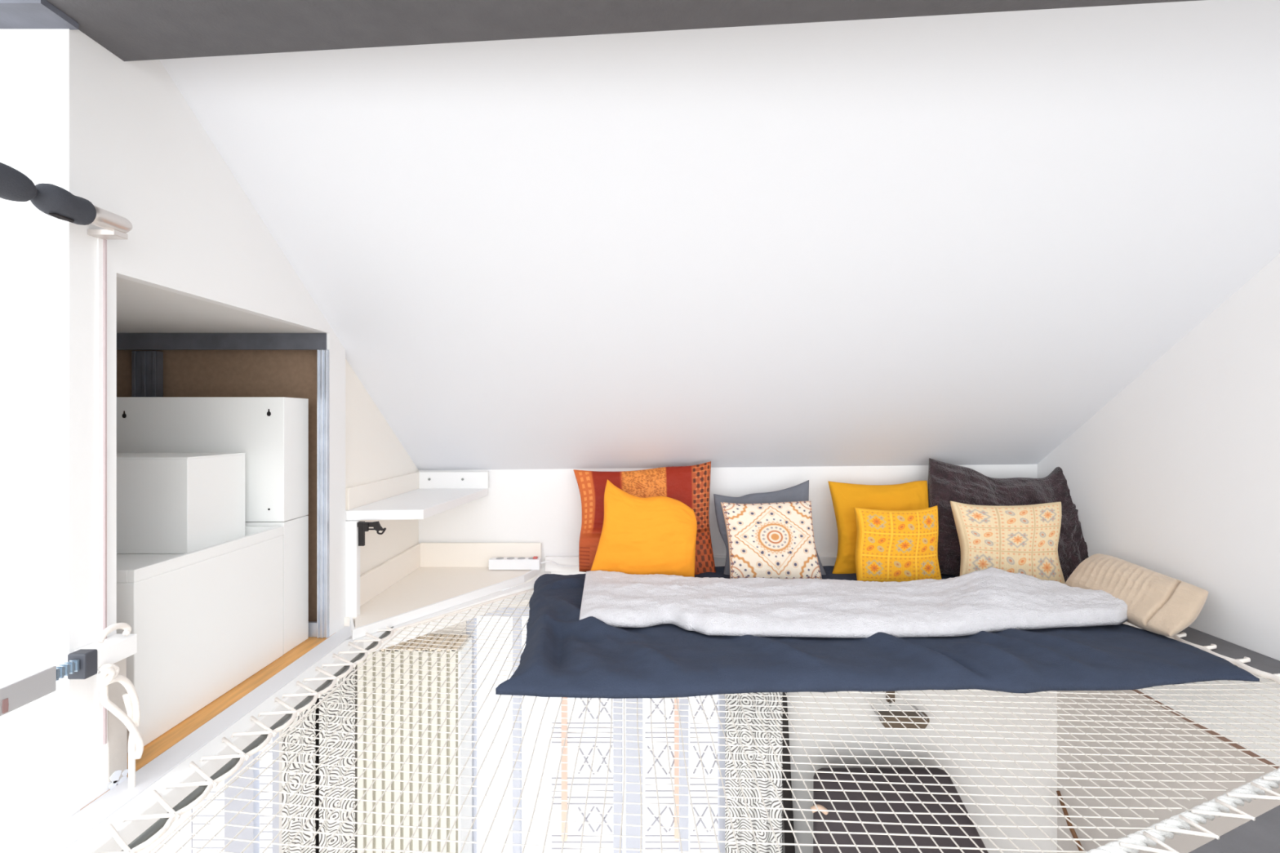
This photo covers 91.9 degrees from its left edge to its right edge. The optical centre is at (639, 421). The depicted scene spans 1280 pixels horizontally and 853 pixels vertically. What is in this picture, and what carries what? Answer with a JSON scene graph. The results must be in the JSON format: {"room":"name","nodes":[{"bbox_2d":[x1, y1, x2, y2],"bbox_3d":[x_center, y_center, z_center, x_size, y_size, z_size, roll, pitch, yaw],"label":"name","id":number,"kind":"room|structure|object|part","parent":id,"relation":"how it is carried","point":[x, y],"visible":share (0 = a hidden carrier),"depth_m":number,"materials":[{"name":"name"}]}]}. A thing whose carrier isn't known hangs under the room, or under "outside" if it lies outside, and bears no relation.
{"room":"attic loft","nodes":[
{"label":"attic loft","id":0,"kind":"room"},
{"bbox_2d":[0,28,79,844],"bbox_3d":[-1.840,0.034,1.183,1.520,1.573,0.023,0,0,0],"label":"wall","id":1,"kind":"structure","parent":0,"point":[40,68],"depth_m":1.17,"materials":[{"name":"white paint"}]},
{"bbox_2d":[0,0,78,29],"bbox_3d":[-1.832,-0.836,1.137,1.536,0.188,0.074,0,0,0],"label":"ceiling","id":2,"kind":"structure","parent":1,"relation":"attached to","point":[14,14],"depth_m":1.14,"materials":[{"name":"paint"}]},
{"bbox_2d":[46,0,1199,61],"bbox_3d":[0.460,-0.843,0.859,3.131,0.180,0.674,0,0,4],"label":"beam","id":3,"kind":"structure","parent":1,"relation":"attached to","point":[132,30],"depth_m":1.15,"materials":[{"name":"grey paint"}]},
{"bbox_2d":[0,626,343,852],"bbox_3d":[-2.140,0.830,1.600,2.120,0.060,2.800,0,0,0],"label":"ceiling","id":4,"kind":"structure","parent":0,"point":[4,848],"depth_m":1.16,"materials":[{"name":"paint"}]},
{"bbox_3d":[-1.919,0.900,2.900,1.220,0.019,0.020,0,0,0],"label":"curtain rod","id":5,"kind":"object","parent":4,"relation":"attached to","visible":0},
{"bbox_2d":[281,702,315,852],"bbox_3d":[-1.576,1.785,2.861,0.155,1.730,0.027,0,0,0],"label":"curtain","id":6,"kind":"object","parent":5,"relation":"hanging from","point":[302,838],"visible":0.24,"depth_m":2.86,"materials":[{"name":"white fabric"}]},
{"bbox_2d":[319,667,355,852],"bbox_3d":[-1.399,1.785,2.861,0.167,1.730,0.027,0,0,0],"label":"curtain","id":7,"kind":"object","parent":5,"relation":"hanging from","point":[338,841],"visible":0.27,"depth_m":2.86,"materials":[{"name":"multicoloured fabric"}]},
{"bbox_2d":[80,632,335,810],"bbox_3d":[-1.790,0.785,1.728,1.420,0.070,1.065,0,0,0],"label":"floor","id":8,"kind":"structure","parent":0,"point":[159,745],"depth_m":1.63,"materials":[{"name":"brown wood"}]},
{"bbox_2d":[131,351,163,396],"bbox_3d":[-1.738,0.249,2.187,0.083,0.991,0.036,0,0,0],"label":"stud","id":9,"kind":"object","parent":8,"relation":"on","point":[147,366],"visible":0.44,"depth_m":2.17,"materials":[{"name":"metal"}]},
{"bbox_2d":[116,526,283,752],"bbox_3d":[-1.440,0.542,1.689,0.600,0.413,0.584,0,0,0],"label":"base cabinet","id":10,"kind":"object","parent":8,"relation":"on","point":[205,621],"visible":0.59,"depth_m":1.60,"materials":[{"name":"white laminate"}]},
{"bbox_2d":[116,453,245,553],"bbox_3d":[-1.452,0.232,1.825,0.420,0.265,0.250,0,0,0],"label":"storage box","id":11,"kind":"object","parent":10,"relation":"on","point":[167,503],"visible":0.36,"depth_m":1.70,"materials":[{"name":"white laminate"}]},
{"bbox_3d":[-1.452,0.102,1.825,0.420,0.004,0.250,0,0,0],"label":"lid","id":12,"kind":"part","parent":11,"relation":"part of","materials":[{"name":"white laminate"}]},
{"bbox_2d":[244,515,308,654],"bbox_3d":[-1.621,0.537,2.061,0.958,0.424,0.147,0,0,0],"label":"base cabinet","id":13,"kind":"object","parent":8,"relation":"on","point":[295,531],"visible":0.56,"depth_m":2.05,"materials":[{"name":"white laminate"}]},
{"bbox_2d":[308,621,316,636],"bbox_3d":[-1.192,0.725,2.154,0.215,0.050,0.018,0,0,0],"label":"track","id":14,"kind":"object","parent":8,"relation":"on","point":[312,624],"visible":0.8,"depth_m":2.15,"materials":[{"name":"metal"}]},
{"bbox_2d":[316,349,328,638],"bbox_3d":[-1.097,0.252,2.144,0.034,0.995,0.016,0,0,0],"label":"stud","id":15,"kind":"object","parent":8,"relation":"on","point":[322,356],"visible":1,"depth_m":2.14,"materials":[{"name":"metal"}]},
{"bbox_2d":[80,31,345,809],"bbox_3d":[-1.095,-0.093,1.734,0.030,1.687,1.077,0,0,0],"label":"wall","id":16,"kind":"structure","parent":0,"point":[147,160],"depth_m":1.36,"materials":[{"name":"white paint"}]},
{"bbox_2d":[0,162,132,239],"bbox_3d":[-1.039,-0.389,1.094,0.064,0.056,0.318,0,0,-4],"label":"grab bar","id":17,"kind":"object","parent":16,"relation":"attached to","point":[54,201],"visible":1,"depth_m":1.09,"materials":[{"name":"metal"}]},
{"bbox_2d":[0,634,137,716],"bbox_3d":[-1.055,0.457,1.114,0.048,0.048,0.320,0,0,0],"label":"ratchet strap","id":18,"kind":"object","parent":16,"relation":"attached to","point":[85,662],"visible":0.99,"depth_m":1.12,"materials":[{"name":"fabric"}]},
{"bbox_3d":[-1.046,0.453,1.127,0.015,0.021,0.055,0,0,0],"label":"threaded rod","id":19,"kind":"part","parent":18,"relation":"part of","materials":[{"name":"metal"}]},
{"bbox_2d":[95,622,143,788],"bbox_3d":[-1.028,0.575,1.224,0.028,0.356,0.108,0,0,-8],"label":"cord","id":20,"kind":"object","parent":18,"relation":"hanging from","point":[108,674],"visible":1,"depth_m":1.24,"materials":[{"name":"white fabric"}]},
{"bbox_3d":[-1.017,0.486,1.182,0.016,0.031,0.027,0,0,30],"label":"cord","id":21,"kind":"part","parent":20,"relation":"part of","materials":[{"name":"white fabric"}]},
{"bbox_3d":[-1.027,0.413,1.210,0.016,0.033,0.081,0,0,0],"label":"cord","id":22,"kind":"part","parent":20,"relation":"part of","materials":[{"name":"white fabric"}]},
{"bbox_3d":[-1.024,0.545,1.223,0.023,0.158,0.096,0,0,0],"label":"cord","id":23,"kind":"part","parent":20,"relation":"part of","materials":[{"name":"white fabric"}]},
{"bbox_3d":[-1.028,0.586,1.229,0.019,0.213,0.098,0,0,0],"label":"cord","id":24,"kind":"part","parent":20,"relation":"part of","materials":[{"name":"white fabric"}]},
{"bbox_3d":[-1.035,0.650,1.258,0.016,0.205,0.037,0,0,-19],"label":"cord","id":25,"kind":"part","parent":20,"relation":"part of","materials":[{"name":"white fabric"}]},
{"bbox_2d":[97,237,107,748],"bbox_3d":[-1.076,0.142,1.242,0.008,1.017,0.021,0,0,0],"label":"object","id":26,"kind":"object","parent":16,"relation":"attached to","point":[102,244],"visible":1,"depth_m":1.24,"materials":[{"name":"white paint"}]},
{"bbox_2d":[107,657,127,782],"bbox_3d":[-1.079,0.613,1.278,0.003,0.274,0.048,0,0,0],"label":"trim","id":27,"kind":"structure","parent":16,"relation":"attached to","point":[117,730],"depth_m":1.28,"materials":[{"name":"paint"}]},
{"bbox_2d":[108,768,128,789],"bbox_3d":[-1.077,0.740,1.280,0.002,0.042,0.048,0,0,0],"label":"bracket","id":28,"kind":"structure","parent":16,"relation":"attached to","point":[114,778],"depth_m":1.27,"materials":[{"name":"white metal"}]},
{"bbox_2d":[19,626,355,852],"bbox_3d":[-1.045,0.775,1.385,0.070,0.050,1.770,0,0,0],"label":"ledge","id":29,"kind":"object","parent":16,"relation":"attached to","point":[63,836],"depth_m":1.38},
{"bbox_2d":[116,396,308,521],"bbox_3d":[-1.621,0.123,2.060,0.958,0.400,0.149,0,0,0],"label":"upper cabinet","id":30,"kind":"object","parent":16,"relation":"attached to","point":[272,432],"visible":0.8,"depth_m":1.99,"materials":[{"name":"white laminate"}]},
{"bbox_2d":[60,573,551,852],"bbox_3d":[-0.879,0.781,1.816,0.376,0.060,2.631,0,0,12],"label":"rope","id":31,"kind":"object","parent":16,"relation":"attached to","point":[98,840],"depth_m":1.47,"materials":[{"name":"white fabric"}]},
{"bbox_2d":[344,542,541,639],"bbox_3d":[-0.793,0.676,2.598,0.610,0.148,0.955,0,0,0],"label":"ledge","id":32,"kind":"object","parent":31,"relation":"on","point":[424,579],"visible":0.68,"depth_m":2.74,"materials":[{"name":"beige paint"}]},
{"bbox_2d":[345,520,359,617],"bbox_3d":[-1.069,0.559,2.289,0.059,0.381,0.031,0,0,0],"label":"post","id":33,"kind":"object","parent":32,"relation":"on","point":[352,548],"visible":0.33,"depth_m":2.27,"materials":[{"name":"white paint"}]},
{"bbox_2d":[357,520,386,546],"bbox_3d":[-0.988,0.415,2.273,0.111,0.094,0.032,0,0,15],"label":"shelf bracket","id":34,"kind":"object","parent":33,"relation":"attached to","point":[363,526],"visible":1,"depth_m":2.27,"materials":[{"name":"black metal"}]},
{"bbox_2d":[488,556,578,569],"bbox_3d":[-0.506,0.688,3.007,0.447,0.058,0.055,0,0,0],"label":"power strip","id":35,"kind":"object","parent":32,"relation":"on","point":[535,562],"visible":0.94,"depth_m":2.98,"materials":[{"name":"white plastic"}]},
{"bbox_2d":[106,587,1279,852],"bbox_3d":[0.455,0.756,1.890,2.869,0.050,2.183,0,0,0],"label":"net","id":36,"kind":"object","parent":31,"relation":"attached to","point":[1219,806],"visible":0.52,"depth_m":1.38,"materials":[{"name":"white fabric"}]},
{"bbox_2d":[120,626,393,851],"bbox_3d":[-0.902,0.758,1.480,0.017,0.017,1.560,0,0,0],"label":"rope","id":37,"kind":"object","parent":36,"relation":"attached to","point":[157,825],"visible":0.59,"depth_m":1.36,"materials":[{"name":"grey fabric"}]},
{"bbox_2d":[495,565,1259,698],"bbox_3d":[0.671,0.720,2.387,2.306,0.104,1.352,0,0,0],"label":"quilt","id":38,"kind":"object","parent":36,"relation":"on","point":[564,655],"visible":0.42,"depth_m":1.85,"materials":[{"name":"blue fabric"}]},
{"bbox_2d":[590,479,697,577],"bbox_3d":[0.016,0.477,2.743,0.479,0.430,0.195,0,0,0],"label":"cushion","id":39,"kind":"object","parent":38,"relation":"on","point":[655,535],"visible":0.9,"depth_m":2.68,"materials":[{"name":"fabric"}]},
{"bbox_2d":[573,461,715,574],"bbox_3d":[0.016,0.461,2.924,0.677,0.534,0.193,0,0,0],"label":"cushion","id":40,"kind":"object","parent":38,"relation":"on","point":[690,486],"visible":0.49,"depth_m":2.91,"materials":[{"name":"patterned silk fabric"}]},
{"bbox_2d":[713,480,826,574],"bbox_3d":[0.606,0.505,2.903,0.507,0.447,0.180,0,0,0],"label":"cushion","id":41,"kind":"object","parent":38,"relation":"on","point":[800,492],"visible":0.23,"depth_m":2.92,"materials":[{"name":"fabric"}]},
{"bbox_2d":[720,501,822,579],"bbox_3d":[0.579,0.534,2.759,0.421,0.340,0.186,0,0,0],"label":"cushion","id":42,"kind":"object","parent":38,"relation":"on","point":[766,540],"visible":0.95,"depth_m":2.71,"materials":[{"name":"fabric"}]},
{"bbox_2d":[579,567,1128,637],"bbox_3d":[0.846,0.647,2.269,2.218,0.123,0.562,0,0,6],"label":"fur throw","id":43,"kind":"object","parent":38,"relation":"on","point":[991,599],"visible":0.94,"depth_m":2.19,"materials":[{"name":"white fur"}]},
{"bbox_2d":[827,480,928,573],"bbox_3d":[1.133,0.506,2.918,0.494,0.442,0.192,0,0,0],"label":"cushion","id":44,"kind":"object","parent":38,"relation":"on","point":[912,495],"visible":0.51,"depth_m":2.91,"materials":[{"name":"fabric"}]},
{"bbox_2d":[853,505,942,582],"bbox_3d":[1.143,0.546,2.744,0.400,0.330,0.166,0,0,0],"label":"cushion","id":45,"kind":"object","parent":38,"relation":"on","point":[891,545],"visible":0.98,"depth_m":2.70,"materials":[{"name":"fabric"}]},
{"bbox_2d":[950,501,1065,583],"bbox_3d":[1.641,0.540,2.731,0.505,0.361,0.181,0,0,0],"label":"floral cushion","id":46,"kind":"object","parent":38,"relation":"on","point":[1015,539],"visible":0.84,"depth_m":2.69,"materials":[{"name":"fabric"}]},
{"bbox_2d":[928,457,1088,582],"bbox_3d":[1.707,0.464,2.909,0.688,0.582,0.249,0,0,8],"label":"cushion","id":47,"kind":"object","parent":38,"relation":"on","point":[947,482],"visible":0.54,"depth_m":2.89,"materials":[{"name":"black fabric"}]},
{"bbox_2d":[1065,553,1208,636],"bbox_3d":[1.827,0.632,2.325,0.258,0.191,0.592,0,0,0],"label":"cushion","id":48,"kind":"object","parent":38,"relation":"on","point":[1158,603],"visible":0.94,"depth_m":2.19,"materials":[{"name":"beige fabric"}]},
{"bbox_2d":[116,350,316,621],"bbox_3d":[-1.805,0.222,2.245,1.390,1.056,0.050,0,0,0],"label":"wall","id":49,"kind":"structure","parent":0,"point":[186,373],"depth_m":2.22,"materials":[{"name":"brown wood"}]},
{"bbox_2d":[116,276,319,333],"bbox_3d":[-1.805,-0.318,1.748,1.390,0.024,1.105,0,0,0],"label":"ceiling","id":50,"kind":"structure","parent":0,"point":[140,308],"depth_m":1.81,"materials":[{"name":"white paint"}]},
{"bbox_2d":[116,333,326,350],"bbox_3d":[-1.770,-0.277,2.183,1.360,0.057,0.065,0,0,0],"label":"beam","id":51,"kind":"structure","parent":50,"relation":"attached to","point":[125,341],"depth_m":2.15,"materials":[{"name":"metal"}]},
{"bbox_2d":[345,358,418,575],"bbox_3d":[-1.115,0.244,2.681,0.030,1.011,0.818,0,0,0],"label":"wall","id":52,"kind":"structure","parent":0,"point":[374,452],"depth_m":2.56,"materials":[{"name":"beige paint"}]},
{"bbox_2d":[345,471,488,520],"bbox_3d":[-0.923,0.309,2.676,0.352,0.118,0.772,0,0,0],"label":"corner shelf","id":53,"kind":"object","parent":52,"relation":"attached to","point":[417,495],"visible":0.94,"depth_m":2.65,"materials":[{"name":"white paint"}]},
{"bbox_2d":[279,590,1057,852],"bbox_3d":[-0.585,1.770,3.035,5.230,1.860,0.070,0,0,0],"label":"wall","id":54,"kind":"structure","parent":0,"point":[1032,833],"depth_m":3.00,"materials":[{"name":"paint"}]},
{"bbox_2d":[224,732,279,852],"bbox_3d":[-2.238,1.700,3.035,0.979,1.600,0.050,0,0,0],"label":"curtain","id":55,"kind":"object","parent":54,"relation":"in","point":[247,833],"depth_m":3.01,"materials":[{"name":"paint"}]},
{"bbox_3d":[-1.949,1.700,3.035,0.143,1.600,0.050,0,0,0],"label":"frame post","id":56,"kind":"part","parent":55,"relation":"part of","materials":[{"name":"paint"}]},
{"bbox_3d":[-1.768,1.700,3.035,0.040,1.600,0.050,0,0,0],"label":"frame post","id":57,"kind":"part","parent":55,"relation":"part of","materials":[{"name":"paint"}]},
{"bbox_2d":[466,607,724,852],"bbox_3d":[-0.211,1.800,3.035,1.264,1.800,0.050,0,0,0],"label":"curtain","id":58,"kind":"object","parent":54,"relation":"in","point":[631,842],"depth_m":3.01,"materials":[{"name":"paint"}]},
{"bbox_3d":[-0.824,1.800,3.035,0.037,1.800,0.050,0,0,0],"label":"frame post","id":59,"kind":"part","parent":58,"relation":"part of","materials":[{"name":"fabric"}]},
{"bbox_3d":[-0.211,0.925,3.035,1.264,0.050,0.046,0,0,0],"label":"head rail","id":60,"kind":"part","parent":58,"relation":"part of","materials":[{"name":"paint"}]},
{"bbox_3d":[-0.601,1.800,3.035,0.037,1.800,0.050,0,0,0],"label":"frame post","id":61,"kind":"part","parent":58,"relation":"part of","materials":[{"name":"paint"}]},
{"bbox_3d":[-0.108,1.800,3.035,0.043,1.800,0.050,0,0,0],"label":"frame post","id":62,"kind":"part","parent":58,"relation":"part of","materials":[{"name":"paint"}]},
{"bbox_3d":[-0.028,1.800,3.035,0.081,1.800,0.050,0,0,0],"label":"frame post","id":63,"kind":"part","parent":58,"relation":"part of","materials":[{"name":"fabric"}]},
{"bbox_3d":[0.214,1.800,3.035,0.043,1.800,0.050,0,0,0],"label":"frame post","id":64,"kind":"part","parent":58,"relation":"part of","materials":[{"name":"fabric"}]},
{"bbox_3d":[0.403,1.800,3.035,0.037,1.800,0.050,0,0,0],"label":"frame post","id":65,"kind":"part","parent":58,"relation":"part of","materials":[{"name":"fabric"}]},
{"bbox_2d":[724,692,782,852],"bbox_3d":[0.534,1.785,2.901,0.269,1.730,0.027,0,0,0],"label":"curtain","id":66,"kind":"object","parent":54,"relation":"hanging from","point":[738,824],"visible":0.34,"depth_m":2.90,"materials":[{"name":"white fabric with black wavy line pattern"}]},
{"bbox_2d":[871,691,929,728],"bbox_3d":[1.231,1.348,2.962,0.279,0.216,0.072,0,0,0],"label":"wall rack","id":67,"kind":"object","parent":54,"relation":"attached to","point":[886,725],"visible":0.6,"depth_m":2.93,"materials":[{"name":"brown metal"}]},
{"bbox_3d":[1.225,1.377,2.957,0.267,0.086,0.061,0,0,0],"label":"wire frame","id":68,"kind":"part","parent":67,"relation":"part of","materials":[{"name":"metal"}]},
{"bbox_2d":[876,711,929,728],"bbox_3d":[1.255,1.429,2.960,0.232,0.054,0.060,0,0,0],"label":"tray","id":69,"kind":"object","parent":67,"relation":"on","point":[885,713],"depth_m":2.93,"materials":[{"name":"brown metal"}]},
{"bbox_2d":[160,0,1279,470],"bbox_3d":[0.460,-0.724,1.680,3.200,1.940,2.961,0,0,0],"label":"ceiling","id":70,"kind":"structure","parent":0,"point":[957,239],"depth_m":1.79,"materials":[{"name":"white paint"}]},
{"bbox_2d":[418,464,1036,587],"bbox_3d":[0.430,0.524,3.130,3.141,0.612,0.060,0,0,-1],"label":"wall","id":71,"kind":"structure","parent":0,"point":[543,506],"depth_m":3.09,"materials":[{"name":"white paint"}]},
{"bbox_2d":[545,555,836,571],"bbox_3d":[0.755,0.709,3.074,2.450,0.073,0.023,0,0,0],"label":"baseboard","id":72,"kind":"structure","parent":71,"relation":"attached to","point":[719,561],"depth_m":3.06,"materials":[{"name":"white paint"}]},
{"bbox_2d":[782,692,795,852],"bbox_3d":[0.697,1.725,2.915,0.093,1.040,0.030,0,0,0],"label":"pole","id":73,"kind":"object","parent":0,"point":[788,837],"visible":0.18,"depth_m":2.90,"materials":[{"name":"black metal"}]},
{"bbox_2d":[1036,253,1279,852],"bbox_3d":[2.040,0.543,-0.940,0.080,4.313,8.120,0,0,0],"label":"wall","id":74,"kind":"structure","parent":0,"point":[1177,476],"depth_m":2.26,"materials":[{"name":"paint"}]},
{"bbox_2d":[1056,791,1084,851],"bbox_3d":[1.975,1.910,2.779,0.036,0.320,0.334,0,0,7],"label":"wooden stick","id":75,"kind":"object","parent":74,"relation":"attached to","point":[1064,810],"visible":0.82,"depth_m":2.85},
{"bbox_2d":[1124,621,1279,764],"bbox_3d":[1.936,0.891,1.195,0.128,0.242,3.590,0,0,0],"label":"wall","id":76,"kind":"structure","parent":74,"relation":"attached to","point":[1271,726],"depth_m":1.94,"materials":[{"name":"white paint"}]},
{"bbox_2d":[1177,626,1279,681],"bbox_3d":[1.930,0.758,2.125,0.136,0.020,1.850,0,0,0],"label":"beam","id":77,"kind":"structure","parent":76,"relation":"on","point":[1259,661],"depth_m":2.02,"materials":[{"name":"grey paint"}]},
{"bbox_2d":[1131,689,1279,768],"bbox_3d":[1.937,1.020,1.192,0.126,0.016,3.585,0,0,0],"label":"trim","id":78,"kind":"structure","parent":74,"relation":"attached to","point":[1211,732],"depth_m":2.01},
{"bbox_2d":[1188,804,1279,852],"bbox_3d":[1.233,0.795,1.091,1.550,0.100,0.200,0,0,-24],"label":"beam","id":79,"kind":"structure","parent":74,"relation":"attached to","point":[1262,835],"depth_m":1.10,"materials":[{"name":"grey paint"}]},
{"bbox_3d":[-0.150,2.730,-0.800,6.300,0.060,8.400,0,0,0],"label":"floor","id":80,"kind":"structure","parent":0,"visible":0},
{"bbox_2d":[315,697,319,852],"bbox_3d":[-1.539,1.815,2.950,0.030,1.770,0.040,0,0,0],"label":"pole","id":81,"kind":"object","parent":80,"relation":"on","point":[317,699],"visible":0.11,"depth_m":2.93,"materials":[{"name":"metal"}]},
{"bbox_2d":[357,634,471,852],"bbox_3d":[-1.045,1.865,2.895,0.468,1.670,0.190,0,0,0],"label":"curtain","id":82,"kind":"object","parent":80,"relation":"on","point":[366,829],"visible":0.58,"depth_m":2.80,"materials":[{"name":"white fabric"}]},
{"bbox_3d":[-0.816,1.871,2.895,0.012,1.658,0.190,0,0,0],"label":"panel","id":83,"kind":"part","parent":82,"relation":"part of","materials":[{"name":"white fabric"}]},
{"bbox_2d":[810,768,988,852],"bbox_3d":[1.123,2.135,2.464,1.047,1.130,0.928,0,0,0],"label":"armchair","id":84,"kind":"object","parent":80,"relation":"on","point":[821,838],"visible":0.7,"depth_m":2.68,"materials":[{"name":"grey fabric"}]},
{"bbox_3d":[0.753,1.631,2.600,0.075,0.041,0.024,0,0,0],"label":"wooden trim","id":85,"kind":"part","parent":84,"relation":"part of","materials":[{"name":"beige wood"}]},
{"label":"outside","id":86,"kind":"structure","parent":0,"visible":0},
{"bbox_2d":[551,695,717,848],"bbox_3d":[0.001,2.365,4.000,1.142,1.739,0.040,0,0,0],"label":"curtain","id":87,"kind":"object","parent":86,"point":[564,784],"visible":0.59,"depth_m":4.00,"materials":[{"name":"white fabric"}]},
{"bbox_3d":[-0.488,2.098,4.000,0.036,1.204,0.040,0,0,0],"label":"post","id":88,"kind":"part","parent":87,"relation":"part of","materials":[{"name":"white fabric"}]},
{"bbox_3d":[0.240,2.098,4.000,0.036,1.204,0.040,0,0,0],"label":"post","id":89,"kind":"part","parent":87,"relation":"part of","materials":[{"name":"white fabric"}]},
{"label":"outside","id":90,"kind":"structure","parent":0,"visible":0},
{"bbox_2d":[137,587,717,852],"bbox_3d":[-0.500,2.100,5.700,17.000,7.200,0.200,0,0,0],"label":"wall","id":91,"kind":"structure","parent":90,"point":[180,839],"depth_m":5.60,"materials":[{"name":"white paint"}]},
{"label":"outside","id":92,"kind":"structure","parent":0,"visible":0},
{"bbox_2d":[191,743,271,852],"bbox_3d":[-2.603,2.405,4.000,0.586,0.826,0.007,0,0,0],"label":"window railing","id":93,"kind":"structure","parent":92,"point":[192,824],"depth_m":4.00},
{"bbox_3d":[-2.893,2.405,4.000,0.008,0.826,0.007,0,0,0],"label":"post","id":94,"kind":"part","parent":93,"relation":"part of","materials":[{"name":"white metal"}]}
]}

